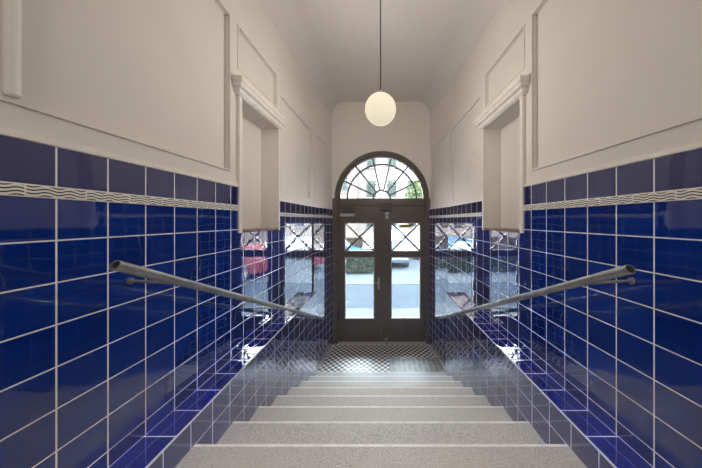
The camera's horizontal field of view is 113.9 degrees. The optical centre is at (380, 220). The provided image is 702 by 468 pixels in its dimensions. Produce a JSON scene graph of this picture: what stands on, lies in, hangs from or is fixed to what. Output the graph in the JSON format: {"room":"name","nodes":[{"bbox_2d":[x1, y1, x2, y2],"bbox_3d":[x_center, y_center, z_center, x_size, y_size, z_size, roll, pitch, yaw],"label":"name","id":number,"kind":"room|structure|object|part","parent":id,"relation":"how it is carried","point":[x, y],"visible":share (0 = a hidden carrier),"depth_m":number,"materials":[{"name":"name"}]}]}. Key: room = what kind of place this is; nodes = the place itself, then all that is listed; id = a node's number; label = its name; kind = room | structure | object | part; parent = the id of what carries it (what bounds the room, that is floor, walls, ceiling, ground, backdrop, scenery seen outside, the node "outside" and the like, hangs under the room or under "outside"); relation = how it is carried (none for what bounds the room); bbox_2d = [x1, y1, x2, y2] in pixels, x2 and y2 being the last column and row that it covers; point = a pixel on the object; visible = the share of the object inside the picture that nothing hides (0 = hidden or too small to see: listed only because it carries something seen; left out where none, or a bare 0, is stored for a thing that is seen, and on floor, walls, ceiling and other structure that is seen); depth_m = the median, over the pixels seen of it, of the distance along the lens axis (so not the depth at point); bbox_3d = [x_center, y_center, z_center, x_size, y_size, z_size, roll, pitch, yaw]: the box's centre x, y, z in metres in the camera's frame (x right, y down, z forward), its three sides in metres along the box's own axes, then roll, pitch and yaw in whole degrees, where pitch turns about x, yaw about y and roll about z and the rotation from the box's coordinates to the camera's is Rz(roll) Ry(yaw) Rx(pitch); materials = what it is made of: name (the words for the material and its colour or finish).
{"room":"entrance stairwell","nodes":[
{"label":"entrance stairwell","id":0,"kind":"room"},
{"bbox_2d":[0,0,332,467],"bbox_3d":[-1.236,0.183,0.811,0.268,4.437,7.140,0,0,3],"label":"wall","id":1,"kind":"structure","parent":0,"point":[186,139],"depth_m":1.10,"materials":[{"name":"blue tile"}]},
{"bbox_2d":[1,0,21,98],"bbox_3d":[-1.163,-1.171,0.715,0.035,1.568,0.035,0,0,0],"label":"molding","id":2,"kind":"structure","parent":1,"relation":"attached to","point":[11,9],"depth_m":0.71,"materials":[{"name":"white paint"}]},
{"bbox_3d":[-1.157,-0.966,1.199,0.009,1.187,1.044,0,0,2],"label":"panel moulding","id":3,"kind":"part","parent":1,"relation":"part of","materials":[{"name":"beige paint"}]},
{"bbox_3d":[-1.115,-0.251,0.805,0.372,0.072,7.130,0,0,0],"label":"dado moulding","id":4,"kind":"part","parent":1,"relation":"part of","materials":[{"name":"white paint"}]},
{"bbox_2d":[108,292,316,467],"bbox_3d":[-1.046,1.724,2.107,0.158,1.355,2.391,0,0,1],"label":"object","id":5,"kind":"structure","parent":1,"relation":"attached to","point":[283,356],"depth_m":1.61,"materials":[{"name":"blue tile"}]},
{"bbox_2d":[109,260,322,318],"bbox_3d":[-0.998,0.787,2.037,0.307,1.308,2.578,0,0,0],"label":"handrail","id":6,"kind":"object","parent":1,"relation":"attached to","point":[159,277],"visible":1,"depth_m":1.03,"materials":[{"name":"metal"}]},
{"bbox_3d":[-1.149,0.276,1.041,0.006,0.032,0.032,0,0,0],"label":"wall plate","id":7,"kind":"part","parent":6,"relation":"part of","materials":[{"name":"metal"}]},
{"bbox_3d":[-1.125,-1.383,2.113,0.009,0.353,0.630,0,0,2],"label":"panel moulding","id":8,"kind":"part","parent":1,"relation":"part of","materials":[{"name":"beige paint"}]},
{"bbox_3d":[-1.088,-1.058,2.122,0.083,0.138,0.787,0,0,2],"label":"niche cornice","id":9,"kind":"part","parent":1,"relation":"part of","materials":[{"name":"white paint"}]},
{"bbox_3d":[-1.204,0.089,2.130,0.211,0.018,0.613,0,0,0],"label":"niche sill","id":10,"kind":"part","parent":1,"relation":"part of","materials":[{"name":"white paint"}]},
{"bbox_3d":[-1.097,-0.860,2.978,0.006,1.066,0.923,0,0,2],"label":"panel moulding","id":11,"kind":"part","parent":1,"relation":"part of","materials":[{"name":"beige paint"}]},
{"bbox_3d":[-1.015,-0.860,3.956,0.006,1.066,0.633,0,0,9],"label":"panel moulding","id":12,"kind":"part","parent":1,"relation":"part of","materials":[{"name":"beige paint"}]},
{"bbox_2d":[259,0,502,113],"bbox_3d":[0.000,-2.162,0.817,2.597,0.253,7.153,0,0,0],"label":"ceiling","id":13,"kind":"structure","parent":0,"point":[426,45],"depth_m":2.87,"materials":[{"name":"paint"}]},
{"bbox_2d":[365,0,395,125],"bbox_3d":[-0.005,-1.579,2.070,0.283,1.418,0.283,0,0,0],"label":"pendant lamp","id":14,"kind":"object","parent":13,"relation":"hanging from","point":[380,107],"visible":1,"depth_m":1.98,"materials":[{"name":"white glass"}]},
{"bbox_3d":[-0.005,-1.012,2.070,0.283,0.283,0.283,0,0,0],"label":"globe","id":15,"kind":"part","parent":14,"relation":"part of","materials":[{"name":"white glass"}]},
{"bbox_3d":[-0.005,-1.716,2.070,0.010,1.085,0.011,0,0,0],"label":"cord","id":16,"kind":"part","parent":14,"relation":"part of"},
{"bbox_2d":[332,102,429,197],"bbox_3d":[0.000,0.045,4.486,2.208,4.713,0.274,0,0,0],"label":"wall","id":17,"kind":"structure","parent":0,"point":[407,135],"depth_m":4.37,"materials":[{"name":"beige paint"}]},
{"bbox_2d":[332,151,429,343],"bbox_3d":[0.019,0.519,4.453,1.914,3.723,0.190,0,0,0],"label":"door","id":18,"kind":"structure","parent":17,"relation":"in","point":[382,213],"depth_m":4.44,"materials":[{"name":"brown paint"}]},
{"bbox_3d":[-0.654,-0.105,4.422,0.277,0.059,0.040,0,0,0],"label":"closer arm","id":19,"kind":"part","parent":18,"relation":"part of","materials":[{"name":"grey plastic"}]},
{"bbox_3d":[0.000,-2.084,4.365,1.840,0.040,0.032,0,0,0],"label":"picture rail","id":20,"kind":"part","parent":17,"relation":"part of","materials":[{"name":"white paint"}]},
{"bbox_2d":[316,342,445,372],"bbox_3d":[0.000,2.408,3.921,2.208,0.078,1.219,0,0,0],"label":"floor","id":21,"kind":"structure","parent":0,"point":[342,356],"depth_m":3.91,"materials":[{"name":"tile"}]},
{"bbox_2d":[175,372,586,467],"bbox_3d":[0.000,1.713,1.974,2.022,1.330,2.757,0,0,0],"label":"staircase","id":22,"kind":"structure","parent":21,"relation":"on","point":[332,419],"depth_m":1.44,"materials":[{"name":"stone"}]},
{"bbox_2d":[429,0,701,467],"bbox_3d":[1.236,0.183,0.811,0.268,4.437,7.140,0,0,-3],"label":"wall","id":23,"kind":"structure","parent":0,"point":[567,144],"depth_m":1.27,"materials":[{"name":"blue tile"}]},
{"bbox_3d":[1.015,-0.860,3.956,0.006,1.066,0.633,0,0,-9],"label":"panel moulding","id":24,"kind":"part","parent":23,"relation":"part of","materials":[{"name":"beige paint"}]},
{"bbox_3d":[1.097,-0.860,2.978,0.006,1.066,0.923,0,0,-2],"label":"panel moulding","id":25,"kind":"part","parent":23,"relation":"part of","materials":[{"name":"beige paint"}]},
{"bbox_3d":[1.204,0.089,2.130,0.211,0.018,0.613,0,0,0],"label":"niche sill","id":26,"kind":"part","parent":23,"relation":"part of","materials":[{"name":"white paint"}]},
{"bbox_3d":[1.088,-1.058,2.122,0.083,0.138,0.787,0,0,-2],"label":"niche cornice","id":27,"kind":"part","parent":23,"relation":"part of","materials":[{"name":"white paint"}]},
{"bbox_3d":[1.125,-1.383,2.113,0.009,0.353,0.630,0,0,-2],"label":"panel moulding","id":28,"kind":"part","parent":23,"relation":"part of","materials":[{"name":"beige paint"}]},
{"bbox_2d":[439,264,635,318],"bbox_3d":[0.998,0.799,2.061,0.307,1.283,2.528,0,0,0],"label":"handrail","id":29,"kind":"object","parent":23,"relation":"attached to","point":[602,277],"visible":1,"depth_m":1.04,"materials":[{"name":"metal"}]},
{"bbox_3d":[1.149,0.276,1.041,0.006,0.032,0.032,0,0,0],"label":"wall plate","id":30,"kind":"part","parent":29,"relation":"part of","materials":[{"name":"metal"}]},
{"bbox_2d":[445,292,653,467],"bbox_3d":[1.046,1.724,2.107,0.158,1.355,2.391,0,0,-1],"label":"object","id":31,"kind":"structure","parent":23,"relation":"attached to","point":[478,356],"depth_m":1.61,"materials":[{"name":"blue tile"}]},
{"bbox_3d":[1.160,-0.251,0.807,0.111,0.072,7.140,0,0,-3],"label":"dado moulding","id":32,"kind":"part","parent":23,"relation":"part of","materials":[{"name":"white paint"}]},
{"bbox_3d":[1.157,-0.966,1.199,0.009,1.187,1.044,0,0,-2],"label":"panel moulding","id":33,"kind":"part","parent":23,"relation":"part of","materials":[{"name":"beige paint"}]},
{"label":"outside","id":34,"kind":"structure","parent":0,"visible":0},
{"bbox_2d":[359,158,420,246],"bbox_3d":[2.875,-2.393,22.942,13.455,9.589,4.945,0,0,0],"label":"house","id":35,"kind":"structure","parent":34,"point":[403,181],"depth_m":20.70,"materials":[{"name":"white paint"}]},
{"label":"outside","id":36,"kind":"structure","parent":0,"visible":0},
{"bbox_2d":[346,248,418,284],"bbox_3d":[0.000,2.505,14.030,36.800,0.230,11.040,0,0,0],"label":"pavement","id":37,"kind":"structure","parent":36,"point":[401,274],"depth_m":9.69,"materials":[{"name":"concrete"}]},
{"bbox_2d":[341,166,358,236],"bbox_3d":[-10.206,-1.818,19.032,16.732,8.439,2.875,0,0,0],"label":"house","id":38,"kind":"structure","parent":37,"relation":"on","point":[353,192],"depth_m":17.82,"materials":[{"name":"white paint"}]},
{"bbox_2d":[346,237,362,247],"bbox_3d":[-4.295,1.735,14.203,6.360,1.332,0.460,0,0,0],"label":"wall","id":39,"kind":"structure","parent":37,"relation":"on","point":[359,243],"depth_m":14.03,"materials":[{"name":"brown brick"}]},
{"bbox_2d":[346,240,367,249],"bbox_3d":[-2.336,1.680,12.190,3.638,1.420,1.784,0,0,0],"label":"car","id":40,"kind":"object","parent":37,"relation":"on","point":[348,244],"visible":0.05,"depth_m":12.42,"materials":[{"name":"blue paint"}]},
{"bbox_2d":[346,258,373,272],"bbox_3d":[-3.862,1.864,10.374,7.323,1.018,0.760,0,0,0],"label":"hedge","id":41,"kind":"object","parent":37,"relation":"on","point":[353,265],"visible":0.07,"depth_m":10.12,"materials":[{"name":"green plant"}]},
{"bbox_2d":[372,225,409,265],"bbox_3d":[0.483,1.365,13.320,1.922,2.050,4.640,0,0,0],"label":"van","id":42,"kind":"object","parent":37,"relation":"on","point":[397,236],"visible":0.19,"depth_m":11.63,"materials":[{"name":"white paint"}]},
{"bbox_2d":[404,179,422,241],"bbox_3d":[2.655,-0.254,16.069,2.038,5.291,1.914,0,0,0],"label":"street tree","id":43,"kind":"object","parent":37,"relation":"on","point":[418,187],"visible":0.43,"depth_m":15.94,"materials":[{"name":"green plant"}]},
{"bbox_3d":[2.655,-1.835,16.069,2.038,2.129,1.914,0,0,0],"label":"crown","id":44,"kind":"part","parent":43,"relation":"part of","materials":[{"name":"green plant"}]},
{"bbox_2d":[411,240,418,249],"bbox_3d":[4.046,1.665,14.490,4.038,1.450,1.830,0,0,0],"label":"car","id":45,"kind":"object","parent":37,"relation":"on","point":[416,243],"visible":0.04,"depth_m":14.36,"materials":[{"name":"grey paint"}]},
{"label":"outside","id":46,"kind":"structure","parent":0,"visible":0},
{"bbox_2d":[346,308,418,316],"bbox_3d":[0.000,2.505,5.353,36.800,0.230,1.644,0,0,0],"label":"pavement","id":47,"kind":"structure","parent":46,"point":[350,312],"depth_m":5.90,"materials":[{"name":"grey concrete"}]},
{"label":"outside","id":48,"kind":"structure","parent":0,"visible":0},
{"bbox_2d":[346,285,418,307],"bbox_3d":[0.000,2.528,7.343,36.800,0.230,2.334,0,0,0],"label":"road","id":49,"kind":"structure","parent":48,"point":[357,296],"depth_m":7.21,"materials":[{"name":"grey asphalt"}]}
]}

